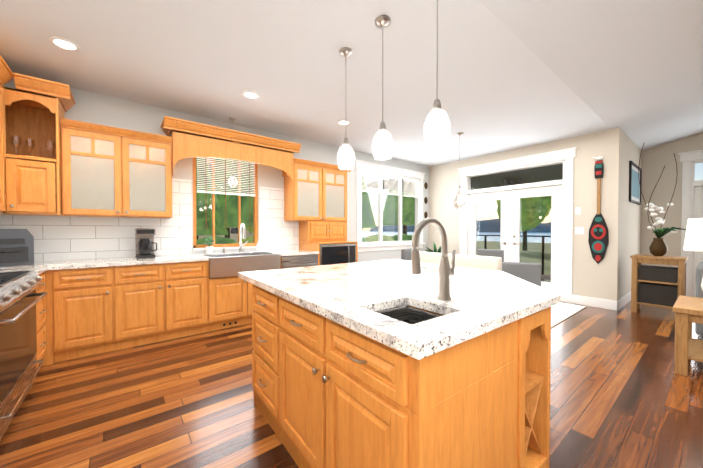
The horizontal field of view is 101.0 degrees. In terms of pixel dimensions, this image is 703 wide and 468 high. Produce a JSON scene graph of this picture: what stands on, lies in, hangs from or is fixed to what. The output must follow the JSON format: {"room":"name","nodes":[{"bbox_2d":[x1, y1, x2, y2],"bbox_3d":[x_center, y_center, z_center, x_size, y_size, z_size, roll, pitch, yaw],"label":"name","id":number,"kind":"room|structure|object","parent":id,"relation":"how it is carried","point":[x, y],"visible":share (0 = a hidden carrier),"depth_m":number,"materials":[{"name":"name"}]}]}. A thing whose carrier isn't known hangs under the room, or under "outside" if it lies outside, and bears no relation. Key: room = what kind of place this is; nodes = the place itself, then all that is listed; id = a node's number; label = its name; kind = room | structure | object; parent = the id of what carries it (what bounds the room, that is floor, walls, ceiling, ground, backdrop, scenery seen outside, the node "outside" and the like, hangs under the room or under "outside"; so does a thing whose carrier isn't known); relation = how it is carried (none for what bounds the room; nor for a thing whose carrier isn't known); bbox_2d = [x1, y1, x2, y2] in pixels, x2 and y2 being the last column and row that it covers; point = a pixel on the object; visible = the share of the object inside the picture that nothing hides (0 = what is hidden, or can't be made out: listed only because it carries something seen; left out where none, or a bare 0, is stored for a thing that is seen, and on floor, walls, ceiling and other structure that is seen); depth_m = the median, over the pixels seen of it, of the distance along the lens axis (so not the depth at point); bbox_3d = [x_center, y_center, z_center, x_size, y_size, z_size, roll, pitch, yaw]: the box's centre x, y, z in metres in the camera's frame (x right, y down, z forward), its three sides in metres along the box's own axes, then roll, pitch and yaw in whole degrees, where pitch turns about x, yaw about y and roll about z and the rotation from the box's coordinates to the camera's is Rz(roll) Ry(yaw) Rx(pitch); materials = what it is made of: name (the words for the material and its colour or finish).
{"room":"kitchen","nodes":[
{"label":"kitchen","id":0,"kind":"room"},
{"bbox_2d":[3,78,428,261],"bbox_3d":[-0.928,-0.970,5.047,7.500,4.300,0.160,-1,1,-38],"label":"wall","id":1,"kind":"structure","parent":0,"point":[90,107],"depth_m":4.29,"materials":[{"name":"grey paint"}]},
{"bbox_2d":[0,73,75,215],"bbox_3d":[-3.219,-0.821,2.795,0.778,1.265,0.518,-1,1,-38],"label":"upper cabinet","id":2,"kind":"object","parent":1,"relation":"attached to","point":[33,184],"visible":0.94,"depth_m":2.81,"materials":[{"name":"brown wood"}]},
{"bbox_2d":[9,135,55,155],"bbox_3d":[-3.168,-0.841,2.892,0.310,0.210,0.150,-1,1,-38],"label":"stemware","id":3,"kind":"object","parent":2,"relation":"in","point":[30,142],"visible":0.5,"depth_m":2.89,"materials":[{"name":"clear glass"}]},
{"bbox_2d":[60,118,172,218],"bbox_3d":[-2.643,-0.679,3.336,0.960,0.965,0.389,-1,1,-38],"label":"upper cabinet","id":4,"kind":"object","parent":1,"relation":"attached to","point":[117,152],"visible":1,"depth_m":3.22,"materials":[{"name":"brown wood"}]},
{"bbox_2d":[76,183,114,192],"bbox_3d":[-2.830,-0.504,3.235,0.370,0.086,0.150,-1,1,-38],"label":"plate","id":5,"kind":"object","parent":4,"relation":"in","point":[76,183],"depth_m":3.15,"materials":[{"name":"white ceramic"}]},
{"bbox_2d":[129,164,153,174],"bbox_3d":[-2.517,-0.772,3.480,0.256,0.094,0.076,-1,1,-38],"label":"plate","id":6,"kind":"object","parent":4,"relation":"in","point":[152,169],"depth_m":3.50,"materials":[{"name":"white ceramic"}]},
{"bbox_2d":[0,178,298,260],"bbox_3d":[-1.955,-0.232,4.131,4.420,1.010,0.012,-1,1,-38],"label":"tile backsplash","id":7,"kind":"structure","parent":1,"relation":"attached to","point":[65,238],"depth_m":3.53,"materials":[{"name":"white tile"}]},
{"bbox_2d":[192,157,257,250],"bbox_3d":[-1.829,-0.474,4.267,0.950,1.390,0.150,-1,1,-38],"label":"window","id":8,"kind":"structure","parent":1,"relation":"in","point":[196,247],"depth_m":4.28,"materials":[{"name":"brown wood"}]},
{"bbox_2d":[197,157,254,229],"bbox_3d":[-1.810,-0.603,4.240,0.810,1.090,0.038,-1,1,-38],"label":"blinds","id":9,"kind":"object","parent":8,"relation":"attached to","point":[225,188],"visible":0.71,"depth_m":4.21,"materials":[{"name":"white"}]},
{"bbox_2d":[160,116,300,187],"bbox_3d":[-1.615,-1.052,4.110,1.792,0.669,0.450,-1,1,-38],"label":"valance","id":10,"kind":"object","parent":1,"relation":"attached to","point":[203,140],"visible":0.94,"depth_m":3.86,"materials":[{"name":"brown wood"}]},
{"bbox_2d":[284,158,350,241],"bbox_3d":[-0.558,-0.527,4.997,1.130,1.313,0.390,-1,1,-38],"label":"upper cabinet","id":11,"kind":"object","parent":1,"relation":"attached to","point":[318,183],"visible":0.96,"depth_m":4.85,"materials":[{"name":"brown wood"}]},
{"bbox_2d":[298,197,334,216],"bbox_3d":[-0.591,-0.429,5.016,0.740,0.379,0.200,-1,1,-38],"label":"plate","id":12,"kind":"object","parent":11,"relation":"in","point":[312,204],"depth_m":4.92,"materials":[{"name":"white ceramic"}]},
{"bbox_2d":[355,160,424,251],"bbox_3d":[0.901,-0.561,6.423,2.180,1.825,0.172,-1,1,-38],"label":"dining room window","id":13,"kind":"structure","parent":1,"relation":"in","point":[378,169],"depth_m":6.26,"materials":[{"name":"white wood"}]},
{"bbox_2d":[362,172,417,197],"bbox_3d":[0.902,-1.066,6.415,1.778,0.395,0.026,-1,1,-38],"label":"window blind","id":14,"kind":"object","parent":13,"relation":"attached to","point":[390,185],"visible":0.88,"depth_m":6.34,"materials":[{"name":"white fabric"}]},
{"bbox_2d":[0,0,702,166],"bbox_3d":[2.803,-2.267,2.103,9.700,1.336,9.385,-1,1,-38],"label":"ceiling","id":15,"kind":"structure","parent":0,"point":[502,87],"depth_m":2.78,"materials":[{"name":"white paint"}]},
{"bbox_2d":[49,36,79,50],"bbox_3d":[-2.417,-1.597,2.443,0.190,0.011,0.190,-1,1,-38],"label":"recessed light","id":16,"kind":"object","parent":15,"relation":"in","point":[65,44],"visible":1,"depth_m":2.43,"materials":[{"name":"white"}]},
{"bbox_2d":[228,117,236,186],"bbox_3d":[-1.678,-1.146,4.091,0.116,0.960,0.114,-1,1,-38],"label":"light","id":17,"kind":"object","parent":15,"relation":"hanging from","point":[232,119],"visible":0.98,"depth_m":4.08,"materials":[{"name":"silver metal"}]},
{"bbox_2d":[242,91,259,98],"bbox_3d":[-1.166,-1.610,3.361,0.190,0.011,0.190,-1,1,-38],"label":"recessed light","id":18,"kind":"object","parent":15,"relation":"in","point":[251,94],"visible":1,"depth_m":3.35,"materials":[{"name":"white"}]},
{"bbox_2d":[337,120,349,124],"bbox_3d":[-0.114,-1.622,4.223,0.190,0.011,0.190,-1,1,-38],"label":"recessed light","id":19,"kind":"object","parent":15,"relation":"in","point":[341,122],"visible":0.98,"depth_m":4.22,"materials":[{"name":"white"}]},
{"bbox_2d":[337,47,354,169],"bbox_3d":[-0.049,-1.091,2.557,0.166,1.030,0.166,-1,1,-38],"label":"pendant light","id":20,"kind":"object","parent":15,"relation":"hanging from","point":[345,157],"visible":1,"depth_m":2.51,"materials":[{"name":"white glass"}]},
{"bbox_2d":[372,15,393,159],"bbox_3d":[0.236,-1.085,2.183,0.166,1.030,0.166,-1,1,-38],"label":"pendant light","id":21,"kind":"object","parent":15,"relation":"hanging from","point":[382,145],"visible":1,"depth_m":2.14,"materials":[{"name":"white glass"}]},
{"bbox_2d":[423,0,450,145],"bbox_3d":[0.534,-1.080,1.807,0.166,1.030,0.166,-1,1,-38],"label":"pendant light","id":22,"kind":"object","parent":15,"relation":"hanging from","point":[437,128],"visible":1,"depth_m":1.76,"materials":[{"name":"white glass"}]},
{"bbox_2d":[452,132,466,209],"bbox_3d":[1.765,-1.017,4.728,0.239,1.237,0.239,-1,1,-38],"label":"dining pendant light","id":23,"kind":"object","parent":15,"relation":"hanging from","point":[459,186],"visible":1,"depth_m":4.72,"materials":[{"name":"glass"}]},
{"bbox_2d":[0,279,702,467],"bbox_3d":[2.803,1.280,2.151,9.700,0.120,9.385,-1,1,-38],"label":"floor","id":24,"kind":"structure","parent":0,"point":[623,394],"depth_m":2.06,"materials":[{"name":"brown wood"}]},
{"bbox_2d":[0,271,46,439],"bbox_3d":[-2.448,0.762,1.787,0.675,0.926,0.994,-1,1,-38],"label":"range","id":25,"kind":"object","parent":24,"relation":"on","point":[18,336],"visible":1,"depth_m":1.89,"materials":[{"name":"silver metal"}]},
{"bbox_2d":[36,273,46,369],"bbox_3d":[-2.313,0.789,1.570,0.650,0.879,2.333,-1,1,-38],"label":"base cabinet","id":26,"kind":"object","parent":24,"relation":"on","point":[41,326],"depth_m":2.52,"materials":[{"name":"brown wood"}]},
{"bbox_2d":[38,241,357,365],"bbox_3d":[-1.772,0.672,3.859,4.347,1.050,0.680,-1,1,-38],"label":"base cabinet","id":27,"kind":"object","parent":24,"relation":"on","point":[94,311],"depth_m":3.07,"materials":[{"name":"brown wood"}]},
{"bbox_2d":[0,265,47,274],"bbox_3d":[-2.898,0.318,2.294,0.622,0.039,0.356,-1,1,-38],"label":"countertop","id":28,"kind":"structure","parent":27,"relation":"on","point":[38,267],"depth_m":2.48,"materials":[{"name":"stone"}]},
{"bbox_2d":[0,249,318,269],"bbox_3d":[-2.083,0.300,3.608,3.534,0.039,0.656,-1,1,-38],"label":"countertop","id":29,"kind":"structure","parent":27,"relation":"on","point":[123,261],"depth_m":3.14,"materials":[{"name":"stone"}]},
{"bbox_2d":[0,229,33,266],"bbox_3d":[-3.234,0.122,2.671,0.355,0.340,0.340,0,1,14],"label":"air fryer","id":30,"kind":"object","parent":29,"relation":"on","point":[16,246],"visible":1,"depth_m":2.68,"materials":[{"name":"grey plastic"}]},
{"bbox_2d":[135,228,156,258],"bbox_3d":[-2.439,0.106,3.444,0.211,0.350,0.222,-1,1,-38],"label":"coffee maker","id":31,"kind":"object","parent":29,"relation":"on","point":[144,242],"visible":1,"depth_m":3.38,"materials":[{"name":"black plastic"}]},
{"bbox_2d":[204,237,213,253],"bbox_3d":[-1.980,0.159,4.032,0.139,0.230,0.141,-1,1,-38],"label":"potted plant","id":32,"kind":"object","parent":29,"relation":"on","point":[209,249],"visible":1,"depth_m":4.01,"materials":[{"name":"white ceramic"}]},
{"bbox_2d":[222,223,247,252],"bbox_3d":[-1.652,0.058,4.185,0.363,0.426,0.212,-1,1,-38],"label":"sink faucet","id":33,"kind":"object","parent":29,"relation":"on","point":[241,245],"visible":1,"depth_m":4.28,"materials":[{"name":"silver metal"}]},
{"bbox_2d":[257,239,260,251],"bbox_3d":[-1.421,0.170,4.445,0.064,0.195,0.066,-1,1,-38],"label":"soap bottle","id":34,"kind":"object","parent":29,"relation":"on","point":[258,247],"visible":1,"depth_m":4.42,"materials":[{"name":"white plastic"}]},
{"bbox_2d":[202,252,279,277],"bbox_3d":[-1.517,0.405,3.982,0.906,0.251,0.545,-1,1,-38],"label":"farmhouse sink","id":35,"kind":"object","parent":27,"relation":"in","point":[227,265],"visible":0.71,"depth_m":3.76,"materials":[{"name":"silver metal"}]},
{"bbox_2d":[320,243,355,264],"bbox_3d":[-0.321,0.342,4.880,0.720,0.358,0.466,-1,1,-38],"label":"microwave","id":36,"kind":"object","parent":27,"relation":"in","point":[339,253],"visible":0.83,"depth_m":4.70,"materials":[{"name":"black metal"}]},
{"bbox_2d":[252,284,271,427],"bbox_3d":[-0.157,0.780,2.171,1.059,0.880,0.579,-1,1,-38],"label":"base cabinet","id":37,"kind":"object","parent":24,"relation":"on","point":[261,298],"depth_m":1.90,"materials":[{"name":"brown wood"}]},
{"bbox_2d":[238,259,560,359],"bbox_3d":[0.341,0.320,2.062,1.782,0.038,1.822,-1,1,-38],"label":"countertop","id":38,"kind":"structure","parent":37,"relation":"on","point":[355,296],"depth_m":1.43,"materials":[{"name":"stone"}]},
{"bbox_2d":[375,305,439,324],"bbox_3d":[0.240,0.443,1.221,0.344,0.180,0.344,-1,1,-38],"label":"island sink","id":39,"kind":"object","parent":38,"relation":"in","point":[407,314],"visible":0.08,"depth_m":1.36,"materials":[{"name":"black metal"}]},
{"bbox_2d":[411,218,455,300],"bbox_3d":[0.388,0.118,1.337,0.309,0.384,0.066,-1,1,-38],"label":"island faucet","id":40,"kind":"object","parent":38,"relation":"on","point":[446,271],"visible":1,"depth_m":1.36,"materials":[{"name":"silver metal"}]},
{"bbox_2d":[272,293,311,467],"bbox_3d":[0.132,0.785,1.808,1.059,0.880,0.492,-1,1,-38],"label":"base cabinet","id":41,"kind":"object","parent":24,"relation":"on","point":[291,322],"depth_m":1.54,"materials":[{"name":"brown wood"}]},
{"bbox_2d":[281,254,317,268],"bbox_3d":[-0.927,0.750,4.506,0.592,0.876,0.666,-1,1,-38],"label":"dishwasher","id":42,"kind":"object","parent":24,"relation":"on","point":[294,261],"visible":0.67,"depth_m":4.26,"materials":[{"name":"silver metal"}]},
{"bbox_2d":[312,306,416,467],"bbox_3d":[0.338,0.789,1.547,1.061,0.880,0.289,-1,1,-38],"label":"base cabinet","id":43,"kind":"object","parent":24,"relation":"on","point":[328,393],"depth_m":1.26,"materials":[{"name":"brown wood"}]},
{"bbox_2d":[401,248,419,260],"bbox_3d":[1.243,0.727,5.295,0.460,0.900,0.500,-1,1,-38],"label":"dining chair","id":44,"kind":"object","parent":24,"relation":"on","point":[405,254],"depth_m":5.32,"materials":[{"name":"grey fabric"}]},
{"bbox_2d":[340,308,531,467],"bbox_3d":[0.387,0.793,1.215,0.748,0.880,0.353,-1,1,-38],"label":"base cabinet","id":45,"kind":"object","parent":24,"relation":"on","point":[466,404],"depth_m":1.05,"materials":[{"name":"brown wood"}]},
{"bbox_2d":[420,252,451,264],"bbox_3d":[0.760,0.708,3.058,0.500,1.000,0.450,-1,1,-38],"label":"counter chair","id":46,"kind":"object","parent":24,"relation":"on","point":[430,257],"visible":0.02,"depth_m":3.17,"materials":[{"name":"beige fabric"}]},
{"bbox_2d":[455,254,501,270],"bbox_3d":[1.052,0.713,2.691,0.500,1.000,0.450,-1,1,-38],"label":"counter chair","id":47,"kind":"object","parent":24,"relation":"on","point":[485,262],"visible":0.08,"depth_m":2.74,"materials":[{"name":"beige fabric"}]},
{"bbox_2d":[477,249,503,261],"bbox_3d":[2.356,0.730,5.133,0.500,0.900,0.460,-1,1,-38],"label":"dining chair","id":48,"kind":"object","parent":24,"relation":"on","point":[490,252],"visible":0.04,"depth_m":5.20,"materials":[{"name":"grey fabric"}]},
{"bbox_2d":[502,262,540,286],"bbox_3d":[1.795,0.767,3.103,0.460,0.880,0.500,0,1,23],"label":"dining chair","id":49,"kind":"object","parent":24,"relation":"on","point":[530,272],"visible":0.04,"depth_m":3.21,"materials":[{"name":"grey fabric"}]},
{"bbox_2d":[551,302,585,327],"bbox_3d":[2.928,1.182,4.412,1.730,0.013,0.650,-1,1,-38],"label":"entry rug","id":50,"kind":"object","parent":24,"relation":"on","point":[561,311],"visible":0.29,"depth_m":4.39,"materials":[{"name":"white fabric"}]},
{"bbox_2d":[630,254,687,312],"bbox_3d":[4.589,0.760,4.333,0.450,0.860,0.560,-1,1,-38],"label":"cabinet","id":51,"kind":"object","parent":24,"relation":"on","point":[660,286],"visible":0.88,"depth_m":4.23,"materials":[{"name":"brown wood"}]},
{"bbox_2d":[638,142,685,255],"bbox_3d":[4.596,-0.525,4.283,0.496,1.711,0.512,-1,1,-38],"label":"orchid arrangement","id":52,"kind":"object","parent":51,"relation":"on","point":[658,247],"visible":0.98,"depth_m":4.28,"materials":[{"name":"white plant"}]},
{"bbox_2d":[673,295,702,375],"bbox_3d":[3.324,0.926,2.455,0.730,0.580,0.770,-1,1,-38],"label":"end table","id":53,"kind":"object","parent":24,"relation":"on","point":[688,310],"visible":1,"depth_m":2.50,"materials":[{"name":"brown wood"}]},
{"bbox_2d":[683,218,702,303],"bbox_3d":[3.144,0.250,2.495,0.380,0.769,0.380,-1,1,-38],"label":"table lamp","id":54,"kind":"object","parent":53,"relation":"on","point":[694,237],"visible":1,"depth_m":2.51,"materials":[{"name":"white fabric"}]},
{"bbox_2d":[695,262,702,339],"bbox_3d":[4.882,0.784,2.631,0.920,0.860,2.240,-1,1,-38],"label":"armchair","id":55,"kind":"object","parent":24,"relation":"on","point":[699,294],"visible":0.46,"depth_m":3.21,"materials":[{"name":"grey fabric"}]},
{"bbox_2d":[425,242,440,252],"bbox_3d":[1.863,0.666,6.522,0.567,0.990,0.636,0,1,15],"label":"potted plant","id":56,"kind":"object","parent":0,"point":[435,250],"visible":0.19,"depth_m":6.37,"materials":[{"name":"green plant"}]},
{"bbox_2d":[429,127,620,300],"bbox_3d":[3.088,-0.981,5.892,0.160,4.300,3.515,-1,1,-38],"label":"wall","id":57,"kind":"structure","parent":0,"point":[591,277],"depth_m":4.80,"materials":[{"name":"beige paint"}]},
{"bbox_2d":[468,190,509,261],"bbox_3d":[2.873,0.133,6.122,0.100,2.023,0.883,-1,1,-38],"label":"door leaf","id":58,"kind":"structure","parent":57,"relation":"in","point":[502,196],"depth_m":6.04,"materials":[{"name":"white wood"}]},
{"bbox_2d":[469,164,562,187],"bbox_3d":[3.155,-1.112,5.761,0.048,0.305,1.780,-1,1,-38],"label":"transom window","id":59,"kind":"structure","parent":57,"relation":"in","point":[506,183],"depth_m":5.69,"materials":[{"name":"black glass"}]},
{"bbox_2d":[457,147,576,302],"bbox_3d":[3.157,-0.146,5.777,0.210,2.643,2.190,-1,1,-38],"label":"door frame","id":60,"kind":"structure","parent":57,"relation":"attached to","point":[565,157],"depth_m":5.21,"materials":[{"name":"white wood"}]},
{"bbox_2d":[510,185,562,294],"bbox_3d":[3.426,0.142,5.426,0.100,2.023,0.883,-1,1,-38],"label":"door leaf","id":61,"kind":"structure","parent":57,"relation":"in","point":[555,192],"depth_m":5.23,"materials":[{"name":"white wood"}]},
{"bbox_2d":[575,207,580,214],"bbox_3d":[3.803,-0.387,4.862,0.011,0.120,0.080,-1,1,-38],"label":"switch plate","id":62,"kind":"object","parent":57,"relation":"attached to","point":[578,209],"depth_m":4.86,"materials":[{"name":"white plastic"}]},
{"bbox_2d":[575,227,583,233],"bbox_3d":[3.815,-0.057,4.851,0.011,0.120,0.120,-1,1,-38],"label":"switch plate","id":63,"kind":"object","parent":57,"relation":"attached to","point":[579,230],"depth_m":4.85,"materials":[{"name":"white plastic"}]},
{"bbox_2d":[572,295,615,310],"bbox_3d":[3.935,1.110,4.712,0.018,0.150,0.570,-1,1,-38],"label":"baseboard","id":64,"kind":"structure","parent":57,"relation":"attached to","point":[576,299],"depth_m":4.69,"materials":[{"name":"white wood"}]},
{"bbox_2d":[588,156,608,263],"bbox_3d":[3.954,-0.381,4.637,0.048,1.732,0.250,-1,1,-38],"label":"wall art","id":65,"kind":"object","parent":57,"relation":"attached to","point":[598,240],"visible":1,"depth_m":4.63,"materials":[{"name":"black paint"}]},
{"bbox_2d":[619,129,641,298],"bbox_3d":[4.993,-0.972,5.263,2.040,4.300,0.160,-1,1,-38],"label":"wall","id":66,"kind":"structure","parent":0,"point":[630,228],"depth_m":4.95,"materials":[{"name":"beige paint"}]},
{"bbox_2d":[616,292,630,310],"bbox_3d":[4.980,1.104,5.165,2.218,0.150,0.022,-1,1,-38],"label":"baseboard","id":67,"kind":"structure","parent":66,"relation":"attached to","point":[619,304],"depth_m":4.72,"materials":[{"name":"white wood"}]},
{"bbox_2d":[629,161,641,204],"bbox_3d":[5.225,-0.913,5.327,1.100,0.700,0.029,-1,1,-38],"label":"framed picture","id":68,"kind":"object","parent":66,"relation":"attached to","point":[635,177],"visible":0.98,"depth_m":5.26,"materials":[{"name":"black paint"}]},
{"bbox_2d":[641,133,702,287],"bbox_3d":[7.631,-0.951,3.713,0.160,4.300,5.870,-1,1,-38],"label":"wall","id":69,"kind":"structure","parent":0,"point":[656,160],"depth_m":5.58,"materials":[{"name":"beige paint"}]},
{"bbox_2d":[678,150,702,296],"bbox_3d":[6.575,-0.163,5.012,0.210,2.688,1.240,-1,1,-38],"label":"door frame","id":70,"kind":"structure","parent":69,"relation":"attached to","point":[689,183],"depth_m":5.34,"materials":[{"name":"white wood"}]},
{"bbox_2d":[693,165,702,296],"bbox_3d":[6.589,-0.072,5.024,0.045,2.465,0.850,-1,1,-38],"label":"window","id":71,"kind":"structure","parent":69,"relation":"in","point":[698,213],"depth_m":5.31,"materials":[{"name":"white"}]},
{"bbox_3d":[-0.881,-0.888,-0.909,0.160,4.300,9.225,-1,1,-38],"label":"wall","id":72,"kind":"structure","parent":0,"visible":0},
{"bbox_2d":[0,55,13,212],"bbox_3d":[-3.069,-0.815,2.309,0.418,1.265,0.601,-1,1,-38],"label":"upper cabinet","id":73,"kind":"object","parent":72,"relation":"attached to","point":[6,74],"visible":0.92,"depth_m":2.58,"materials":[{"name":"brown wood"}]},
{"label":"outside","id":74,"kind":"structure","parent":0,"visible":0},
{"bbox_2d":[362,219,550,242],"bbox_3d":[111.111,0.126,228.852,368.913,37.361,632.000,-1,1,-38],"label":"water","id":75,"kind":"structure","parent":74,"point":[543,227],"depth_m":324.51,"materials":[{"name":"blue liquid"}]},
{"bbox_2d":[363,237,550,274],"bbox_3d":[-10.553,1.615,17.176,85.000,0.600,100.000,-1,1,-38],"label":"ground","id":76,"kind":"structure","parent":74,"point":[531,254],"depth_m":19.99,"materials":[{"name":"grey concrete"}]},
{"bbox_2d":[199,157,252,242],"bbox_3d":[-14.015,-4.758,33.499,12.800,11.700,10.800,-1,1,-38],"label":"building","id":77,"kind":"structure","parent":76,"relation":"on","point":[234,232],"depth_m":28.90,"materials":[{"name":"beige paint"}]},
{"bbox_2d":[196,157,551,250],"bbox_3d":[1.335,-2.626,13.043,33.484,8.415,28.648,-1,1,-38],"label":"trees","id":78,"kind":"object","parent":76,"relation":"on","point":[407,218],"depth_m":11.41,"materials":[{"name":"green plant"}]},
{"bbox_2d":[366,164,562,279],"bbox_3d":[3.800,-0.088,8.224,3.838,3.050,5.840,-1,1,-38],"label":"deck","id":79,"kind":"object","parent":76,"relation":"on","point":[477,182],"depth_m":7.86,"materials":[{"name":"beige wood"}]}
]}

